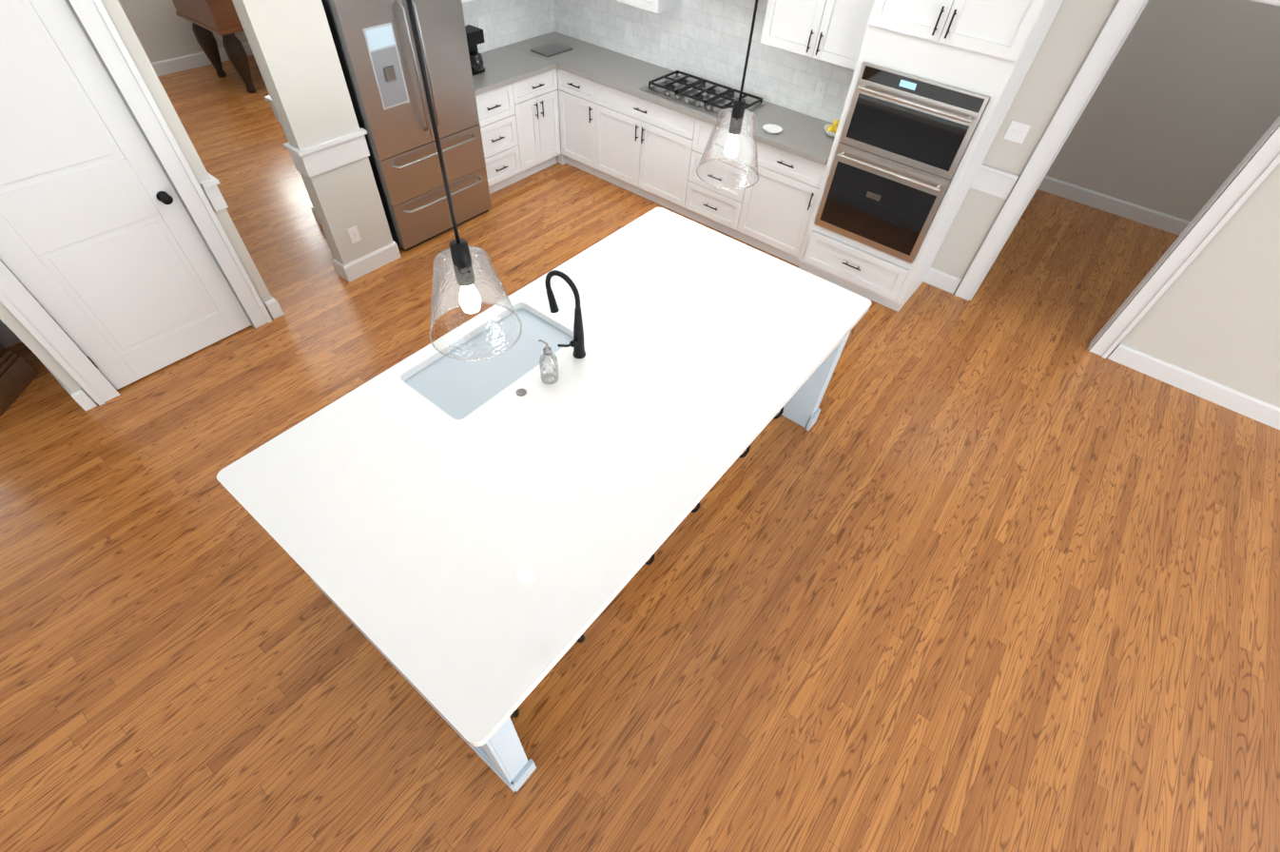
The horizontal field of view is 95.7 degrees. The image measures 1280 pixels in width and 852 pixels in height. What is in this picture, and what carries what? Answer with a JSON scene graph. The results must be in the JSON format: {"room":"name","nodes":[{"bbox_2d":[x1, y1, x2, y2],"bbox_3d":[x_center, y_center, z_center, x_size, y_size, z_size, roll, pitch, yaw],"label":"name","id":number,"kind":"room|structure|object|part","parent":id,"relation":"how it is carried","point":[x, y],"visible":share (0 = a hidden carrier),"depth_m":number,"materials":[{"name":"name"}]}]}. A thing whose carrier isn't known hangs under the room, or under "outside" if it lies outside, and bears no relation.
{"room":"kitchen","nodes":[
{"label":"kitchen","id":0,"kind":"room"},
{"bbox_2d":[0,259,39,304],"bbox_3d":[-3.884,-2.009,3.240,0.120,2.740,0.960,32,54,22],"label":"wall","id":1,"kind":"structure","parent":0,"point":[19,281],"depth_m":3.88,"materials":[{"name":"paint"}]},
{"bbox_2d":[118,0,203,62],"bbox_3d":[-6.317,-4.293,5.055,0.120,2.740,3.840,32,54,22],"label":"wall","id":2,"kind":"structure","parent":0,"point":[163,29],"depth_m":6.55,"materials":[{"name":"paint"}]},
{"bbox_2d":[213,31,248,48],"bbox_3d":[-4.888,-5.078,6.994,0.120,1.000,0.920,32,54,22],"label":"sill","id":3,"kind":"structure","parent":2,"relation":"attached to","point":[242,36],"depth_m":7.10,"materials":[{"name":"paint"}]},
{"bbox_2d":[0,0,393,404],"bbox_3d":[-2.579,-1.653,3.023,0.120,2.740,2.180,32,54,22],"label":"wall","id":4,"kind":"structure","parent":0,"point":[292,45],"depth_m":3.50,"materials":[{"name":"paint"}]},
{"bbox_2d":[347,225,361,244],"bbox_3d":[-2.080,-1.392,4.226,0.014,0.115,0.075,32,54,22],"label":"outlet","id":5,"kind":"object","parent":4,"relation":"attached to","point":[354,234],"visible":1,"depth_m":4.22,"materials":[{"name":"white plastic"}]},
{"bbox_2d":[232,0,313,206],"bbox_3d":[-2.292,-2.462,3.748,0.780,2.740,0.120,32,54,22],"label":"wall","id":6,"kind":"structure","parent":0,"point":[266,87],"depth_m":4.03,"materials":[{"name":"paint"}]},
{"bbox_2d":[461,0,484,7],"bbox_3d":[-1.371,-3.693,4.304,0.330,0.815,0.964,32,54,22],"label":"upper cabinet","id":7,"kind":"object","parent":0,"relation":"attached to","point":[465,3],"depth_m":4.84,"materials":[{"name":"white wood"}]},
{"bbox_2d":[0,55,1279,851],"bbox_3d":[-1.076,0.015,3.537,18.500,0.060,15.000,32,54,22],"label":"floor","id":8,"kind":"structure","parent":0,"point":[993,566],"depth_m":2.81,"materials":[{"name":"brown wood"}]},
{"bbox_2d":[0,344,38,416],"bbox_3d":[-3.922,-0.910,2.590,0.582,2.274,0.412,-1,49,-5],"label":"grandfather clock","id":9,"kind":"object","parent":8,"relation":"on","point":[18,375],"visible":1,"depth_m":3.44,"materials":[{"name":"brown wood"}]},
{"bbox_2d":[172,0,255,93],"bbox_3d":[-4.148,-4.692,6.754,0.940,0.935,1.820,32,54,22],"label":"piano","id":10,"kind":"object","parent":8,"relation":"on","point":[207,18],"visible":0.62,"depth_m":6.16,"materials":[{"name":"brown wood"}]},
{"bbox_2d":[321,0,491,251],"bbox_3d":[-1.814,-2.400,4.362,0.828,1.785,0.915,32,54,22],"label":"fridge","id":11,"kind":"object","parent":8,"relation":"on","point":[374,43],"visible":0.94,"depth_m":4.12,"materials":[{"name":"silver metal"}]},
{"bbox_2d":[475,83,522,193],"bbox_3d":[-1.464,-2.615,5.174,0.600,0.879,0.559,32,54,22],"label":"base cabinet","id":12,"kind":"object","parent":8,"relation":"on","point":[495,109],"depth_m":5.03,"materials":[{"name":"white wood"}]},
{"bbox_2d":[510,68,560,178],"bbox_3d":[-1.132,-2.883,5.431,0.659,0.879,0.555,32,54,22],"label":"base cabinet","id":13,"kind":"object","parent":8,"relation":"on","point":[536,101],"depth_m":5.29,"materials":[{"name":"white wood"}]},
{"bbox_2d":[468,45,556,98],"bbox_3d":[-1.289,-3.036,4.942,0.630,0.041,1.002,32,54,22],"label":"countertop","id":14,"kind":"structure","parent":13,"relation":"on","point":[500,67],"depth_m":4.94,"materials":[{"name":"grey stone"}]},
{"bbox_2d":[511,634,584,717],"bbox_3d":[-0.494,0.810,2.353,0.345,0.745,0.450,32,54,22],"label":"stool","id":15,"kind":"object","parent":8,"relation":"on","point":[515,714],"visible":0.04,"depth_m":2.45,"materials":[{"name":"brown wood"}]},
{"bbox_2d":[280,313,865,792],"bbox_3d":[-0.207,0.074,2.924,1.402,0.880,2.610,32,54,22],"label":"kitchen island","id":16,"kind":"object","parent":8,"relation":"on","point":[505,754],"depth_m":2.29,"materials":[{"name":"white wood"}]},
{"bbox_2d":[216,207,871,755],"bbox_3d":[-0.167,-0.223,2.575,1.410,0.040,2.680,32,54,22],"label":"island countertop","id":17,"kind":"structure","parent":16,"relation":"on","point":[473,520],"depth_m":2.24,"materials":[{"name":"white stone"}]},
{"bbox_2d":[515,338,559,396],"bbox_3d":[-0.430,-0.240,2.410,0.089,0.201,0.200,32,54,22],"label":"soap bottle","id":18,"kind":"object","parent":17,"relation":"on","point":[547,378],"depth_m":2.48,"materials":[{"name":"clear glass"}]},
{"bbox_2d":[544,269,586,359],"bbox_3d":[-0.354,-0.464,2.481,0.210,0.396,0.158,32,54,22],"label":"faucet","id":19,"kind":"object","parent":17,"relation":"on","point":[575,349],"depth_m":2.51,"materials":[{"name":"black metal"}]},
{"bbox_2d":[556,68,601,178],"bbox_3d":[-0.403,-2.928,5.522,0.530,0.879,0.659,32,54,22],"label":"base cabinet","id":20,"kind":"object","parent":8,"relation":"on","point":[580,97],"depth_m":5.33,"materials":[{"name":"white wood"}]},
{"bbox_2d":[601,87,685,212],"bbox_3d":[0.164,-2.597,5.274,1.109,0.879,0.600,32,54,22],"label":"base cabinet","id":21,"kind":"object","parent":8,"relation":"on","point":[642,142],"depth_m":5.07,"materials":[{"name":"white wood"}]},
{"bbox_2d":[510,30,833,163],"bbox_3d":[0.241,-2.851,4.890,3.248,0.041,0.630,32,54,22],"label":"countertop","id":22,"kind":"structure","parent":21,"relation":"on","point":[804,136],"depth_m":4.76,"materials":[{"name":"grey stone"}]},
{"bbox_2d":[529,41,573,58],"bbox_3d":[-0.804,-3.437,5.291,0.220,0.012,0.320,32,54,22],"label":"tray","id":23,"kind":"object","parent":22,"relation":"on","point":[550,50],"depth_m":5.26,"materials":[{"name":"silver metal"}]},
{"bbox_2d":[639,69,766,122],"bbox_3d":[0.510,-2.710,4.730,0.910,0.045,0.510,32,54,22],"label":"cooktop","id":24,"kind":"object","parent":22,"relation":"in","point":[700,96],"depth_m":4.72,"materials":[{"name":"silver metal"}]},
{"bbox_3d":[0.993,-2.225,4.355,0.148,0.025,0.150,32,54,22],"label":"dish","id":25,"kind":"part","parent":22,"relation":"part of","materials":[{"name":"white ceramic"}]},
{"bbox_2d":[822,118,846,137],"bbox_3d":[1.459,-2.229,4.334,0.170,0.112,0.170,32,54,22],"label":"lemon bowl","id":26,"kind":"object","parent":22,"relation":"on","point":[829,130],"depth_m":4.32,"materials":[{"name":"yellow food"}]},
{"bbox_2d":[644,502,700,564],"bbox_3d":[0.077,0.286,2.850,0.345,0.745,0.450,32,54,22],"label":"stool","id":27,"kind":"object","parent":8,"relation":"on","point":[695,510],"visible":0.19,"depth_m":2.94,"materials":[{"name":"brown wood"}]},
{"bbox_2d":[678,117,746,235],"bbox_3d":[0.814,-2.185,4.962,0.668,0.879,0.600,32,54,22],"label":"base cabinet","id":28,"kind":"object","parent":8,"relation":"on","point":[717,208],"depth_m":4.86,"materials":[{"name":"white wood"}]},
{"bbox_2d":[738,407,783,457],"bbox_3d":[0.641,-0.232,3.341,0.345,0.745,0.450,32,54,22],"label":"stool","id":29,"kind":"object","parent":8,"relation":"on","point":[745,454],"visible":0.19,"depth_m":3.44,"materials":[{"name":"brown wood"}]},
{"bbox_2d":[731,140,822,263],"bbox_3d":[1.265,-1.899,4.745,0.604,0.879,0.600,32,54,22],"label":"base cabinet","id":30,"kind":"object","parent":8,"relation":"on","point":[772,217],"depth_m":4.57,"materials":[{"name":"white wood"}]},
{"bbox_2d":[792,0,1063,311],"bbox_3d":[1.867,-2.005,3.898,0.870,2.359,0.646,32,54,22],"label":"tall cabinet","id":31,"kind":"object","parent":8,"relation":"on","point":[863,193],"depth_m":3.68,"materials":[{"name":"white wood"}]},
{"bbox_2d":[575,0,1279,407],"bbox_3d":[3.790,-1.292,3.162,11.900,2.740,0.120,32,54,22],"label":"wall","id":32,"kind":"structure","parent":0,"point":[1212,313],"depth_m":3.71,"materials":[{"name":"paint"}]},
{"bbox_2d":[605,0,685,15],"bbox_3d":[-0.048,-3.830,4.467,0.801,0.891,0.330,32,54,22],"label":"upper cabinet","id":33,"kind":"object","parent":32,"relation":"attached to","point":[652,7],"depth_m":4.65,"materials":[{"name":"white wood"}]},
{"bbox_2d":[461,0,911,134],"bbox_3d":[-0.045,-2.876,4.267,3.252,0.900,1.638,32,54,22],"label":"backsplash","id":34,"kind":"structure","parent":32,"relation":"attached to","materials":[{"name":"tile"}]},
{"bbox_2d":[476,17,485,33],"bbox_3d":[-1.370,-3.467,5.020,0.014,0.115,0.075,32,54,22],"label":"outlet","id":35,"kind":"object","parent":34,"relation":"attached to","point":[480,23],"visible":0.89,"depth_m":5.01,"materials":[{"name":"white plastic"}]},
{"bbox_2d":[624,21,632,38],"bbox_3d":[-0.104,-3.517,5.153,0.075,0.115,0.014,32,54,22],"label":"outlet","id":36,"kind":"object","parent":34,"relation":"attached to","point":[628,29],"visible":1,"depth_m":5.15,"materials":[{"name":"white plastic"}]},
{"bbox_2d":[659,32,668,50],"bbox_3d":[0.209,-3.319,5.003,0.075,0.115,0.014,32,54,22],"label":"outlet","id":37,"kind":"object","parent":34,"relation":"attached to","point":[664,40],"visible":1,"depth_m":5.00,"materials":[{"name":"white plastic"}]},
{"bbox_2d":[814,79,827,98],"bbox_3d":[1.383,-2.575,4.439,0.075,0.115,0.014,32,54,22],"label":"outlet","id":38,"kind":"object","parent":34,"relation":"attached to","point":[821,88],"visible":1,"depth_m":4.44,"materials":[{"name":"white plastic"}]},
{"bbox_2d":[757,0,868,72],"bbox_3d":[1.329,-2.957,3.805,0.847,0.891,0.330,32,54,22],"label":"upper cabinet","id":39,"kind":"object","parent":32,"relation":"attached to","point":[821,31],"depth_m":3.95,"materials":[{"name":"white wood"}]},
{"bbox_2d":[1003,120,1031,143],"bbox_3d":[2.496,-1.944,3.837,0.120,0.115,0.014,32,54,22],"label":"switch plate","id":40,"kind":"object","parent":32,"relation":"attached to","point":[1017,132],"visible":1,"depth_m":3.83,"materials":[{"name":"white plastic"}]},
{"bbox_2d":[1045,0,1279,221],"bbox_3d":[4.519,-3.236,4.906,6.000,2.740,0.120,32,54,22],"label":"wall","id":41,"kind":"structure","parent":0,"point":[1179,116],"depth_m":5.05,"materials":[{"name":"paint"}]},
{"bbox_2d":[0,41,1279,429],"bbox_3d":[0.456,-0.549,4.008,17.016,0.135,9.950,32,54,22],"label":"baseboard","id":42,"kind":"structure","parent":41,"relation":"attached to","point":[1175,377],"depth_m":4.37,"materials":[{"name":"white wood"}]},
{"bbox_3d":[-3.840,-3.682,2.814,11.050,0.100,15.000,32,54,22],"label":"ceiling","id":43,"kind":"structure","parent":0,"visible":0},
{"bbox_2d":[406,0,522,361],"bbox_3d":[-0.434,-0.638,1.220,0.257,1.122,0.257,32,54,22],"label":"pendant light","id":44,"kind":"object","parent":43,"relation":"hanging from","point":[466,277],"visible":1,"depth_m":1.53,"materials":[{"name":"clear glass"}]},
{"bbox_2d":[696,0,758,189],"bbox_3d":[0.385,-1.390,1.932,0.257,1.122,0.257,32,54,22],"label":"pendant light","id":45,"kind":"object","parent":43,"relation":"hanging from","point":[733,133],"visible":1,"depth_m":2.26,"materials":[{"name":"clear glass"}]},
{"bbox_3d":[-1.230,-6.400,7.250,4.100,2.740,0.120,32,54,22],"label":"wall","id":46,"kind":"structure","parent":0,"visible":0},
{"bbox_2d":[200,173,228,212],"bbox_3d":[-3.017,-1.705,3.674,1.403,0.170,0.058,32,54,22],"label":"trim","id":47,"kind":"structure","parent":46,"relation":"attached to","point":[210,187],"depth_m":3.39,"materials":[{"name":"white wood"}]},
{"bbox_2d":[265,95,281,123],"bbox_3d":[-2.361,-2.104,4.069,0.775,0.170,0.028,32,54,22],"label":"trim","id":48,"kind":"structure","parent":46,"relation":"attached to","point":[267,98],"depth_m":4.19,"materials":[{"name":"white wood"}]},
{"bbox_2d":[282,142,295,166],"bbox_3d":[-2.179,-1.815,3.830,0.033,0.170,0.288,32,54,22],"label":"trim","id":49,"kind":"structure","parent":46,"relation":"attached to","point":[285,145],"depth_m":3.70,"materials":[{"name":"white wood"}]},
{"bbox_2d":[288,128,369,177],"bbox_3d":[-2.013,-1.806,3.834,0.053,0.170,0.486,32,54,22],"label":"trim","id":50,"kind":"structure","parent":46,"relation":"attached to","point":[315,160],"depth_m":3.80,"materials":[{"name":"white wood"}]},
{"bbox_3d":[-2.833,-2.057,1.960,0.120,0.635,0.858,32,54,22],"label":"wall","id":51,"kind":"structure","parent":0,"visible":0},
{"bbox_2d":[0,0,251,389],"bbox_3d":[-2.864,-1.130,2.968,0.102,2.083,0.842,32,54,22],"label":"pantry door","id":52,"kind":"structure","parent":51,"relation":"in","point":[106,259],"depth_m":3.03,"materials":[{"name":"white wood"}]},
{"bbox_2d":[0,0,271,406],"bbox_3d":[-2.893,-1.188,2.945,0.148,2.215,1.072,32,54,22],"label":"door frame","id":53,"kind":"structure","parent":51,"relation":"attached to","point":[18,300],"depth_m":3.11,"materials":[{"name":"white wood"}]},
{"bbox_3d":[3.165,-2.405,2.706,0.900,0.660,0.120,32,54,22],"label":"wall","id":54,"kind":"structure","parent":0,"visible":0},
{"bbox_2d":[953,0,1279,358],"bbox_3d":[3.086,-1.537,3.687,1.130,2.195,0.148,32,54,22],"label":"trim","id":55,"kind":"structure","parent":54,"relation":"attached to","point":[1252,170],"depth_m":3.64,"materials":[{"name":"white wood"}]}
]}

